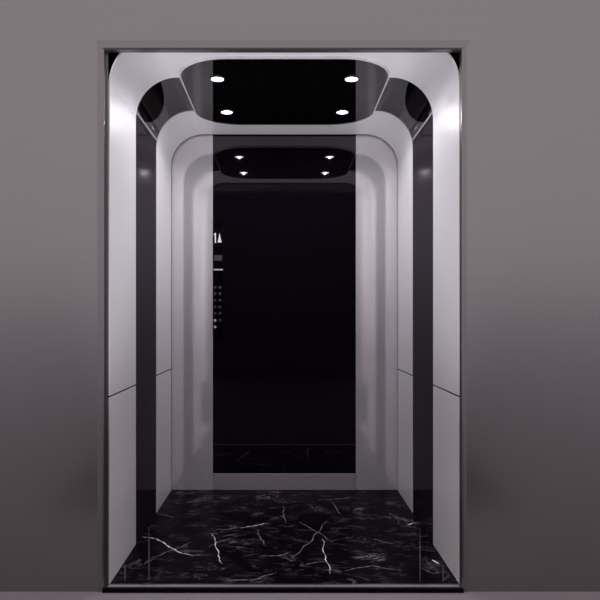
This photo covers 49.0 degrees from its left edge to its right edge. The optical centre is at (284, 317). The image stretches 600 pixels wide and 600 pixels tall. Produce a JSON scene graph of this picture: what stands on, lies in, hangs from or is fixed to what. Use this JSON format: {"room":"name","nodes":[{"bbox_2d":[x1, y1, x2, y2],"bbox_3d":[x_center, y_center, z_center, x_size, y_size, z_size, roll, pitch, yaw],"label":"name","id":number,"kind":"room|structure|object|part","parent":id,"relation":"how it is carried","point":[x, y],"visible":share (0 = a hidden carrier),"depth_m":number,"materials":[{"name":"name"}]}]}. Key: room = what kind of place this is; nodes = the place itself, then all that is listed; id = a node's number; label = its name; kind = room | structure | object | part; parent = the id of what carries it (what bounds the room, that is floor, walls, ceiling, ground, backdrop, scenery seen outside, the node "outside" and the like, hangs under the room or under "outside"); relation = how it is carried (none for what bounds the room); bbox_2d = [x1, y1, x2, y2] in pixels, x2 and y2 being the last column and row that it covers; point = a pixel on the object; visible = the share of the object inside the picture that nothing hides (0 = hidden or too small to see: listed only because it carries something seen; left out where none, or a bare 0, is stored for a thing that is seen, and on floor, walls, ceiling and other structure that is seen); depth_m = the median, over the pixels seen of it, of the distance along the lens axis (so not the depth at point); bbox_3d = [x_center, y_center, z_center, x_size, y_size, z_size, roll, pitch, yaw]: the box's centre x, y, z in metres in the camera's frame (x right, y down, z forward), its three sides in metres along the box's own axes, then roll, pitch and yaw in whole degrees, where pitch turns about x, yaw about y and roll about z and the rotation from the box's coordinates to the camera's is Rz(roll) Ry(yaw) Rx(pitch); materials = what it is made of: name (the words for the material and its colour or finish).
{"room":"elevator lobby","nodes":[
{"label":"elevator lobby","id":0,"kind":"room"},
{"bbox_2d":[108,53,170,584],"bbox_3d":[-0.704,-0.027,3.252,0.044,2.194,1.420,0,0,0],"label":"wall","id":1,"kind":"structure","parent":0,"point":[111,56],"depth_m":2.55,"materials":[{"name":"black metal"}]},
{"bbox_2d":[135,112,157,542],"bbox_3d":[-0.677,0.045,3.239,0.010,1.971,0.487,0,0,0],"label":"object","id":2,"kind":"object","parent":1,"relation":"attached to","point":[146,141],"visible":0.96,"depth_m":3.21,"materials":[{"name":"black mirror"}]},
{"bbox_3d":[-0.675,-0.936,3.239,0.007,0.009,0.487,0,0,0],"label":"trim","id":3,"kind":"part","parent":2,"relation":"part of","materials":[{"name":"white metal"}]},
{"bbox_2d":[137,78,193,138],"bbox_3d":[-0.577,-1.020,3.239,0.203,0.159,0.487,0,0,0],"label":"panel","id":4,"kind":"object","parent":2,"relation":"on","point":[167,98],"visible":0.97,"depth_m":3.21,"materials":[{"name":"black glass"}]},
{"bbox_2d":[200,134,368,134],"bbox_3d":[0.000,-1.112,3.244,1.364,0.024,1.404,0,0,0],"label":"ceiling","id":5,"kind":"structure","parent":0,"point":[200,134],"depth_m":3.94,"materials":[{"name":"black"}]},
{"bbox_2d":[179,56,389,124],"bbox_3d":[0.000,-1.089,3.225,0.947,0.010,0.950,0,0,0],"label":"ceiling panel","id":6,"kind":"object","parent":5,"relation":"attached to","point":[258,90],"visible":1,"depth_m":3.11,"materials":[{"name":"black glass"}]},
{"bbox_2d":[210,76,224,81],"bbox_3d":[-0.304,-1.083,2.982,0.068,0.005,0.068,0,0,0],"label":"recessed light","id":7,"kind":"object","parent":6,"relation":"attached to","point":[213,78],"visible":1,"depth_m":2.98,"materials":[{"name":"white"}]},
{"bbox_2d":[220,110,232,113],"bbox_3d":[-0.304,-1.083,3.462,0.068,0.005,0.068,0,0,0],"label":"recessed light","id":8,"kind":"object","parent":6,"relation":"attached to","point":[221,111],"visible":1,"depth_m":3.45,"materials":[{"name":"white"}]},
{"bbox_2d":[336,110,348,113],"bbox_3d":[0.304,-1.083,3.462,0.068,0.005,0.068,0,0,0],"label":"recessed light","id":9,"kind":"object","parent":6,"relation":"attached to","point":[337,111],"visible":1,"depth_m":3.45,"materials":[{"name":"white"}]},
{"bbox_2d":[344,76,358,81],"bbox_3d":[0.304,-1.083,2.982,0.068,0.005,0.068,0,0,0],"label":"recessed light","id":10,"kind":"object","parent":6,"relation":"attached to","point":[348,78],"visible":1,"depth_m":2.98,"materials":[{"name":"white"}]},
{"bbox_2d":[110,490,459,584],"bbox_3d":[0.000,1.050,3.248,1.364,0.040,1.396,0,0,0],"label":"floor","id":11,"kind":"structure","parent":0,"point":[195,536],"depth_m":3.03,"materials":[{"name":"black stone"}]},
{"bbox_2d":[109,53,459,583],"bbox_3d":[0.000,-0.035,2.772,1.364,2.130,0.444,0,0,0],"label":"arch frame","id":12,"kind":"object","parent":11,"relation":"on","point":[131,76],"visible":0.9,"depth_m":2.74,"materials":[{"name":"white metal"}]},
{"bbox_3d":[-0.679,-0.301,2.772,0.006,1.206,0.444,0,0,0],"label":"panel","id":13,"kind":"part","parent":12,"relation":"part of","materials":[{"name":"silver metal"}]},
{"bbox_3d":[-0.679,0.669,2.772,0.006,0.722,0.444,0,0,0],"label":"panel","id":14,"kind":"part","parent":12,"relation":"part of","materials":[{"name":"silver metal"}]},
{"bbox_3d":[0.679,-0.301,2.772,0.006,1.206,0.444,0,0,0],"label":"panel","id":15,"kind":"part","parent":12,"relation":"part of","materials":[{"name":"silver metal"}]},
{"bbox_3d":[0.679,0.669,2.772,0.006,0.722,0.444,0,0,0],"label":"panel","id":16,"kind":"part","parent":12,"relation":"part of","materials":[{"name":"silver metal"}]},
{"bbox_2d":[156,111,412,512],"bbox_3d":[0.000,-0.035,3.701,1.364,2.130,0.437,0,0,0],"label":"arch frame","id":17,"kind":"object","parent":11,"relation":"on","point":[184,125],"visible":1,"depth_m":3.71,"materials":[{"name":"white metal"}]},
{"bbox_3d":[-0.679,-0.301,3.701,0.006,1.206,0.437,0,0,0],"label":"panel","id":18,"kind":"part","parent":17,"relation":"part of","materials":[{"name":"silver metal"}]},
{"bbox_3d":[-0.679,0.669,3.701,0.006,0.722,0.437,0,0,0],"label":"panel","id":19,"kind":"part","parent":17,"relation":"part of","materials":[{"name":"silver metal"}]},
{"bbox_3d":[0.679,-0.301,3.701,0.006,1.206,0.437,0,0,0],"label":"panel","id":20,"kind":"part","parent":17,"relation":"part of","materials":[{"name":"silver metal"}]},
{"bbox_3d":[0.679,0.669,3.701,0.006,0.722,0.437,0,0,0],"label":"panel","id":21,"kind":"part","parent":17,"relation":"part of","materials":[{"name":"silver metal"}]},
{"bbox_2d":[0,0,599,591],"bbox_3d":[0.000,-0.662,2.526,6.400,3.416,0.023,0,0,0],"label":"wall","id":22,"kind":"structure","parent":0,"point":[533,66],"depth_m":2.52,"materials":[{"name":"grey paint"}]},
{"bbox_2d":[97,43,107,591],"bbox_3d":[-0.698,-0.002,2.525,0.034,2.096,0.032,0,0,0],"label":"trim","id":23,"kind":"structure","parent":22,"relation":"attached to","point":[102,56],"depth_m":2.51,"materials":[{"name":"silver metal"}]},
{"bbox_2d":[95,40,470,52],"bbox_3d":[-0.006,-1.042,2.525,1.438,0.036,0.031,0,0,0],"label":"trim","id":24,"kind":"structure","parent":22,"relation":"attached to","point":[110,46],"depth_m":2.51,"materials":[{"name":"silver metal"}]},
{"bbox_2d":[103,584,463,592],"bbox_3d":[-0.005,1.038,2.526,1.374,0.016,0.047,0,0,0],"label":"door sill","id":25,"kind":"structure","parent":22,"relation":"attached to","point":[111,588],"depth_m":2.51,"materials":[{"name":"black metal"}]},
{"bbox_3d":[-0.002,1.032,2.534,1.356,0.005,0.029,0,0,0],"label":"sill plate","id":26,"kind":"part","parent":25,"relation":"part of","materials":[{"name":"silver metal"}]},
{"bbox_2d":[460,45,466,591],"bbox_3d":[0.686,0.001,2.525,0.020,2.090,0.032,0,0,0],"label":"trim","id":27,"kind":"structure","parent":22,"relation":"attached to","point":[463,53],"depth_m":2.51,"materials":[{"name":"silver metal"}]},
{"bbox_2d":[0,592,599,599],"bbox_3d":[0.000,1.071,-0.718,6.400,0.050,6.465,0,0,0],"label":"floor","id":28,"kind":"structure","parent":0,"point":[3,595],"depth_m":2.47,"materials":[{"name":"grey"}]},
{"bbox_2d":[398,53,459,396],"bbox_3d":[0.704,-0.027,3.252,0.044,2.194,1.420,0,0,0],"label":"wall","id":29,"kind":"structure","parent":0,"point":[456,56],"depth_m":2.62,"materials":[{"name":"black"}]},
{"bbox_2d":[411,112,433,542],"bbox_3d":[0.677,0.045,3.239,0.010,1.971,0.487,0,0,0],"label":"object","id":30,"kind":"object","parent":29,"relation":"attached to","point":[422,141],"visible":0.96,"depth_m":3.21,"materials":[{"name":"black mirror"}]},
{"bbox_2d":[375,78,431,138],"bbox_3d":[0.577,-1.020,3.239,0.203,0.159,0.487,0,0,0],"label":"panel","id":31,"kind":"object","parent":30,"relation":"on","point":[401,98],"visible":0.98,"depth_m":3.21,"materials":[{"name":"black glass"}]},
{"bbox_3d":[0.675,-0.936,3.239,0.007,0.009,0.487,0,0,0],"label":"trim","id":32,"kind":"part","parent":30,"relation":"part of","materials":[{"name":"white metal"}]},
{"bbox_3d":[0.000,-0.027,3.954,1.364,2.194,0.016,0,0,0],"label":"wall","id":33,"kind":"structure","parent":0,"visible":0},
{"bbox_2d":[171,135,212,489],"bbox_3d":[-0.555,-0.034,3.944,0.251,2.128,0.004,0,0,0],"label":"wall panel","id":34,"kind":"object","parent":33,"relation":"attached to","point":[192,160],"visible":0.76,"depth_m":3.94,"materials":[{"name":"white"}]},
{"bbox_2d":[213,473,355,489],"bbox_3d":[-0.001,0.981,3.943,0.854,0.098,0.005,0,0,0],"label":"kick plate","id":35,"kind":"object","parent":33,"relation":"attached to","point":[221,481],"visible":1,"depth_m":3.94,"materials":[{"name":"silver metal"}]},
{"bbox_2d":[213,135,355,472],"bbox_3d":[-0.001,-0.084,3.944,0.855,2.029,0.004,0,0,0],"label":"mirror","id":36,"kind":"object","parent":33,"relation":"attached to","point":[284,361],"visible":1,"depth_m":3.94,"materials":[{"name":"black mirror"}]},
{"bbox_2d":[213,221,222,337],"bbox_3d":[-0.397,-0.231,3.937,0.060,0.701,0.009,0,0,0],"label":"control panel","id":37,"kind":"object","parent":36,"relation":"attached to","point":[217,225],"visible":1,"depth_m":3.94,"materials":[{"name":"black glass"}]},
{"bbox_3d":[-0.397,-0.359,3.935,0.048,0.033,0.001,0,0,0],"label":"name plate","id":38,"kind":"part","parent":37,"relation":"part of","materials":[{"name":"grey metal"}]},
{"bbox_2d":[356,135,397,489],"bbox_3d":[0.554,-0.034,3.944,0.252,2.128,0.004,0,0,0],"label":"wall panel","id":39,"kind":"object","parent":33,"relation":"attached to","point":[376,160],"visible":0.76,"depth_m":3.94,"materials":[{"name":"white metal"}]}
]}

